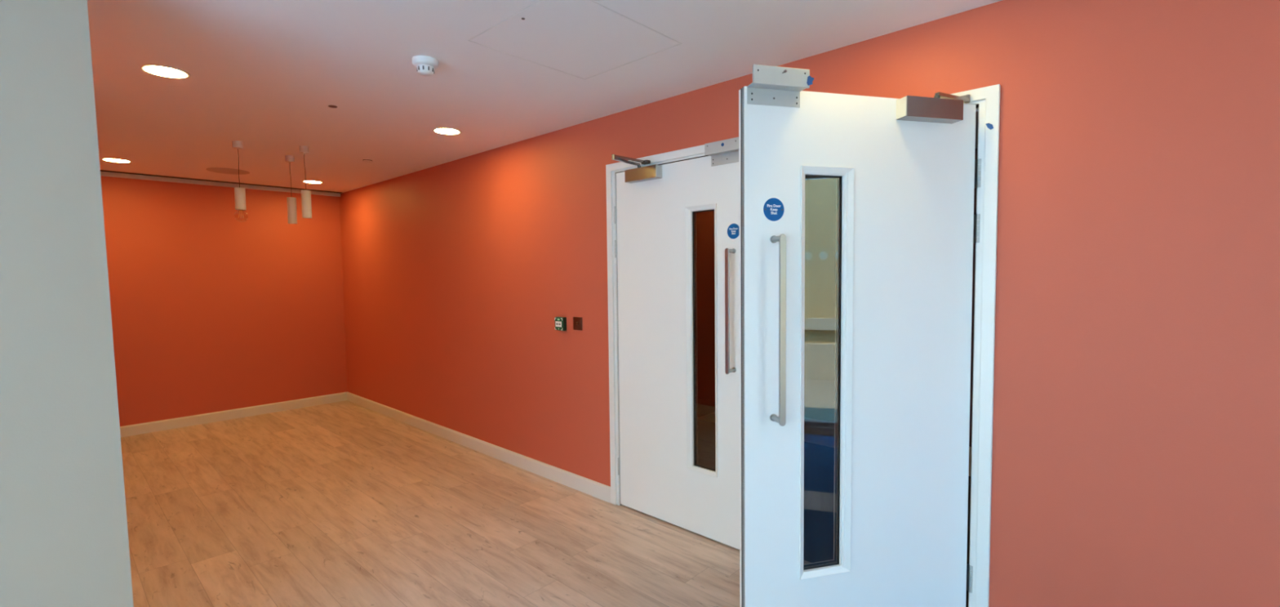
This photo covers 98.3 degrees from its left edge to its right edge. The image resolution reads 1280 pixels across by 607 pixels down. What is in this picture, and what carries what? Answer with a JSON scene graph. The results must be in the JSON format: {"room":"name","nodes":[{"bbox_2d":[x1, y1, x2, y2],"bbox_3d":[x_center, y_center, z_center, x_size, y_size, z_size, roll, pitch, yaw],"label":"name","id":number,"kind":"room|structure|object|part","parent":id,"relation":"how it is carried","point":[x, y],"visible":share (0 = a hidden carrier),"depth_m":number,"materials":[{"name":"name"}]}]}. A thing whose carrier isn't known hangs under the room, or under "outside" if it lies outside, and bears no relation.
{"room":"building lobby","nodes":[
{"label":"building lobby","id":0,"kind":"room"},
{"bbox_2d":[0,0,133,606],"bbox_3d":[-2.600,0.227,0.747,0.100,2.400,2.771,2,4,43],"label":"wall","id":1,"kind":"structure","parent":0,"point":[64,542],"depth_m":1.62,"materials":[{"name":"grey paint"}]},
{"bbox_2d":[100,175,347,426],"bbox_3d":[-3.352,-0.078,6.670,0.150,2.400,5.540,2,4,43],"label":"wall","id":2,"kind":"structure","parent":0,"point":[211,311],"depth_m":5.58,"materials":[{"name":"orange paint"}]},
{"bbox_2d":[100,171,340,196],"bbox_3d":[-4.283,-1.204,5.482,0.032,0.064,2.440,2,4,43],"label":"trim","id":3,"kind":"structure","parent":2,"relation":"attached to","point":[102,173],"depth_m":5.48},
{"bbox_2d":[120,391,346,436],"bbox_3d":[-4.268,1.143,5.606,0.016,0.097,2.424,2,4,43],"label":"baseboard","id":4,"kind":"structure","parent":2,"relation":"attached to","point":[162,424],"depth_m":5.65,"materials":[{"name":"white wood"}]},
{"bbox_2d":[87,0,1002,193],"bbox_3d":[-0.869,-1.162,2.486,9.513,0.150,8.200,2,4,43],"label":"ceiling","id":5,"kind":"structure","parent":0,"point":[265,76],"depth_m":2.63,"materials":[{"name":"white paint"}]},
{"bbox_2d":[101,157,131,163],"bbox_3d":[-4.214,-1.150,4.458,0.182,0.005,0.182,2,4,43],"label":"recessed light","id":6,"kind":"object","parent":5,"relation":"in","point":[108,159],"visible":1,"depth_m":4.45,"materials":[{"name":"white plastic"}]},
{"bbox_2d":[139,63,191,79],"bbox_3d":[-2.200,-1.073,2.568,0.182,0.005,0.182,2,4,43],"label":"recessed light","id":7,"kind":"object","parent":5,"relation":"in","point":[160,70],"visible":1,"depth_m":2.56,"materials":[{"name":"white plastic"}]},
{"bbox_2d":[100,169,341,193],"bbox_3d":[-4.233,-1.220,5.435,0.104,0.026,2.440,2,4,43],"label":"ceiling slot","id":8,"kind":"structure","parent":5,"relation":"attached to","point":[100,170],"depth_m":5.46,"materials":[{"name":"black"}]},
{"bbox_2d":[206,167,249,174],"bbox_3d":[-3.685,-1.183,4.957,0.316,0.004,0.316,2,4,43],"label":"ceiling speaker","id":9,"kind":"object","parent":5,"relation":"attached to","point":[220,170],"visible":1,"depth_m":4.94},
{"bbox_2d":[231,140,248,222],"bbox_3d":[-2.833,-0.858,3.916,0.082,0.562,0.082,2,4,43],"label":"pendant light","id":10,"kind":"object","parent":5,"relation":"hanging from","point":[239,193],"visible":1,"depth_m":3.90,"materials":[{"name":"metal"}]},
{"bbox_3d":[-2.832,-0.740,3.922,0.063,0.152,0.063,2,4,43],"label":"lamp shade","id":11,"kind":"part","parent":10,"relation":"part of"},
{"bbox_2d":[284,155,297,223],"bbox_3d":[-2.769,-0.901,4.396,0.063,0.529,0.063,2,4,43],"label":"pendant light","id":12,"kind":"object","parent":5,"relation":"hanging from","point":[291,202],"visible":1,"depth_m":4.38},
{"bbox_3d":[-2.768,-0.738,4.404,0.063,0.203,0.063,2,4,43],"label":"lamp shade","id":13,"kind":"part","parent":12,"relation":"part of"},
{"bbox_2d":[298,145,311,217],"bbox_3d":[-2.463,-0.892,4.079,0.063,0.520,0.063,2,4,43],"label":"pendant light","id":14,"kind":"object","parent":5,"relation":"hanging from","point":[306,204],"visible":1,"depth_m":4.06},
{"bbox_3d":[-2.462,-0.732,4.087,0.063,0.199,0.063,2,4,43],"label":"lamp shade","id":15,"kind":"part","parent":14,"relation":"part of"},
{"bbox_2d":[302,180,323,183],"bbox_3d":[-3.288,-1.219,5.560,0.182,0.005,0.182,2,4,43],"label":"recessed light","id":16,"kind":"object","parent":5,"relation":"in","point":[307,181],"visible":0.96,"depth_m":5.54,"materials":[{"name":"white plastic"}]},
{"bbox_2d":[361,159,373,162],"bbox_3d":[-2.252,-1.176,4.576,0.086,0.010,0.086,2,4,43],"label":"sprinkler cover","id":17,"kind":"object","parent":5,"relation":"attached to","point":[363,160],"visible":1,"depth_m":4.56,"materials":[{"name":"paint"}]},
{"bbox_2d":[412,55,438,76],"bbox_3d":[-0.958,-1.053,2.473,0.112,0.064,0.112,2,4,43],"label":"smoke detector","id":18,"kind":"object","parent":5,"relation":"attached to","point":[425,65],"visible":1,"depth_m":2.44,"materials":[{"name":"white plastic"}]},
{"bbox_2d":[432,127,461,134],"bbox_3d":[-1.282,-1.142,3.678,0.182,0.005,0.182,2,4,43],"label":"recessed light","id":19,"kind":"object","parent":5,"relation":"in","point":[445,131],"visible":1,"depth_m":3.67,"materials":[{"name":"white plastic"}]},
{"bbox_2d":[467,0,682,79],"bbox_3d":[-0.264,-1.093,2.296,0.614,0.022,0.642,2,4,43],"label":"access hatch","id":20,"kind":"object","parent":5,"relation":"attached to","point":[584,39],"visible":0.94,"depth_m":2.26,"materials":[{"name":"white paint"}]},
{"bbox_2d":[120,397,971,606],"bbox_3d":[-0.806,1.337,2.655,9.413,0.060,7.900,2,4,43],"label":"floor","id":21,"kind":"structure","parent":0,"point":[345,503],"depth_m":3.19,"materials":[{"name":"brown wood"}]},
{"bbox_2d":[554,316,566,330],"bbox_3d":[-0.538,0.137,3.740,0.090,0.090,0.034,2,4,43],"label":"switch","id":22,"kind":"object","parent":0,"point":[560,322],"depth_m":3.72,"materials":[{"name":"green plastic"}]},
{"bbox_3d":[-0.548,0.139,3.728,0.062,0.036,0.002,2,4,43],"label":"push panel","id":23,"kind":"part","parent":22,"relation":"part of","materials":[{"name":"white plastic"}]},
{"bbox_2d":[339,0,1279,606],"bbox_3d":[-0.005,0.059,3.360,9.263,2.400,0.140,2,4,43],"label":"wall","id":24,"kind":"structure","parent":0,"point":[1135,457],"depth_m":1.91,"materials":[{"name":"orange paint"}]},
{"bbox_2d":[346,391,610,502],"bbox_3d":[-1.812,1.146,4.997,4.449,0.097,0.016,2,4,43],"label":"baseboard","id":25,"kind":"structure","parent":24,"relation":"attached to","point":[594,488],"depth_m":4.34,"materials":[{"name":"white wood"}]},
{"bbox_2d":[573,316,582,329],"bbox_3d":[-0.412,0.132,3.638,0.086,0.086,0.012,2,4,43],"label":"switch","id":26,"kind":"object","parent":24,"relation":"attached to","point":[577,321],"visible":1,"depth_m":3.63,"materials":[{"name":"brown metal"}]},
{"bbox_2d":[611,137,739,549],"bbox_3d":[0.133,0.224,2.996,0.953,2.086,0.321,2,4,43],"label":"door","id":27,"kind":"structure","parent":24,"relation":"in","point":[662,477],"depth_m":3.08,"materials":[{"name":"white laminate"}]},
{"bbox_3d":[-0.065,-0.793,3.064,0.079,0.027,0.246,2,4,43],"label":"closer arm","id":28,"kind":"part","parent":27,"relation":"part of","materials":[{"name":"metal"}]},
{"bbox_3d":[0.333,0.199,2.968,0.205,1.438,0.022,2,4,43],"label":"vision panel frame","id":29,"kind":"part","parent":27,"relation":"part of","materials":[{"name":"white wood"}]},
{"bbox_3d":[0.407,-0.783,2.763,0.202,0.058,0.009,2,4,43],"label":"plate","id":30,"kind":"part","parent":27,"relation":"part of","materials":[{"name":"silver metal"}]},
{"bbox_2d":[708,149,738,155],"bbox_3d":[0.424,-0.759,2.781,0.200,0.003,0.050,2,4,43],"label":"bracket","id":31,"kind":"object","parent":27,"relation":"attached to","point":[711,152],"depth_m":2.78,"materials":[{"name":"silver metal"}]},
{"bbox_3d":[0.436,0.040,2.770,0.022,0.632,0.008,2,4,43],"label":"pull handle","id":32,"kind":"part","parent":27,"relation":"part of","materials":[{"name":"metal"}]},
{"bbox_3d":[0.455,-0.264,2.779,0.025,0.025,0.058,2,4,43],"label":"handle post","id":33,"kind":"part","parent":27,"relation":"part of","materials":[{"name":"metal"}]},
{"bbox_3d":[0.462,0.340,2.811,0.025,0.025,0.058,2,4,43],"label":"handle post","id":34,"kind":"part","parent":27,"relation":"part of","materials":[{"name":"metal"}]},
{"bbox_2d":[605,84,1000,606],"bbox_3d":[0.607,0.230,2.793,2.042,2.103,0.168,2,4,43],"label":"door frame","id":35,"kind":"structure","parent":24,"relation":"attached to","point":[986,100],"depth_m":2.08,"materials":[{"name":"white wood"}]},
{"bbox_2d":[738,64,981,606],"bbox_3d":[0.794,0.266,2.054,0.953,2.086,0.291,-1,3,-15],"label":"door","id":36,"kind":"structure","parent":24,"relation":"in","point":[905,171],"depth_m":1.98,"materials":[{"name":"white laminate"}]},
{"bbox_3d":[0.463,0.390,1.865,0.025,0.025,0.058,-1,3,-15],"label":"handle post","id":37,"kind":"part","parent":36,"relation":"part of","materials":[{"name":"metal"}]},
{"bbox_3d":[0.456,-0.214,1.833,0.025,0.025,0.058,-1,3,-15],"label":"handle post","id":38,"kind":"part","parent":36,"relation":"part of","materials":[{"name":"metal"}]},
{"bbox_2d":[746,82,805,91],"bbox_3d":[0.451,-0.708,1.811,0.198,0.003,0.050,-1,3,-15],"label":"bracket","id":39,"kind":"object","parent":36,"relation":"attached to","point":[753,86],"depth_m":1.81,"materials":[{"name":"silver metal"}]},
{"bbox_3d":[0.456,-0.732,1.787,0.200,0.058,0.009,-1,3,-15],"label":"plate","id":40,"kind":"part","parent":36,"relation":"part of","materials":[{"name":"silver metal"}]},
{"bbox_3d":[0.468,0.090,1.817,0.022,0.632,0.008,-1,3,-15],"label":"pull handle","id":41,"kind":"part","parent":36,"relation":"part of","materials":[{"name":"metal"}]},
{"bbox_3d":[0.651,0.249,1.943,0.205,1.438,0.022,-1,3,-15],"label":"vision panel frame","id":42,"kind":"part","parent":36,"relation":"part of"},
{"bbox_3d":[1.114,-0.757,2.094,0.180,0.027,0.231,-1,3,-15],"label":"closer arm","id":43,"kind":"part","parent":36,"relation":"part of","materials":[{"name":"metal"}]},
{"bbox_2d":[696,148,977,446],"bbox_3d":[0.912,-0.009,4.451,7.700,2.400,2.710,2,4,43],"label":"wall","id":44,"kind":"structure","parent":0,"point":[820,193],"depth_m":5.37,"materials":[{"name":"cream paint"}]}
]}

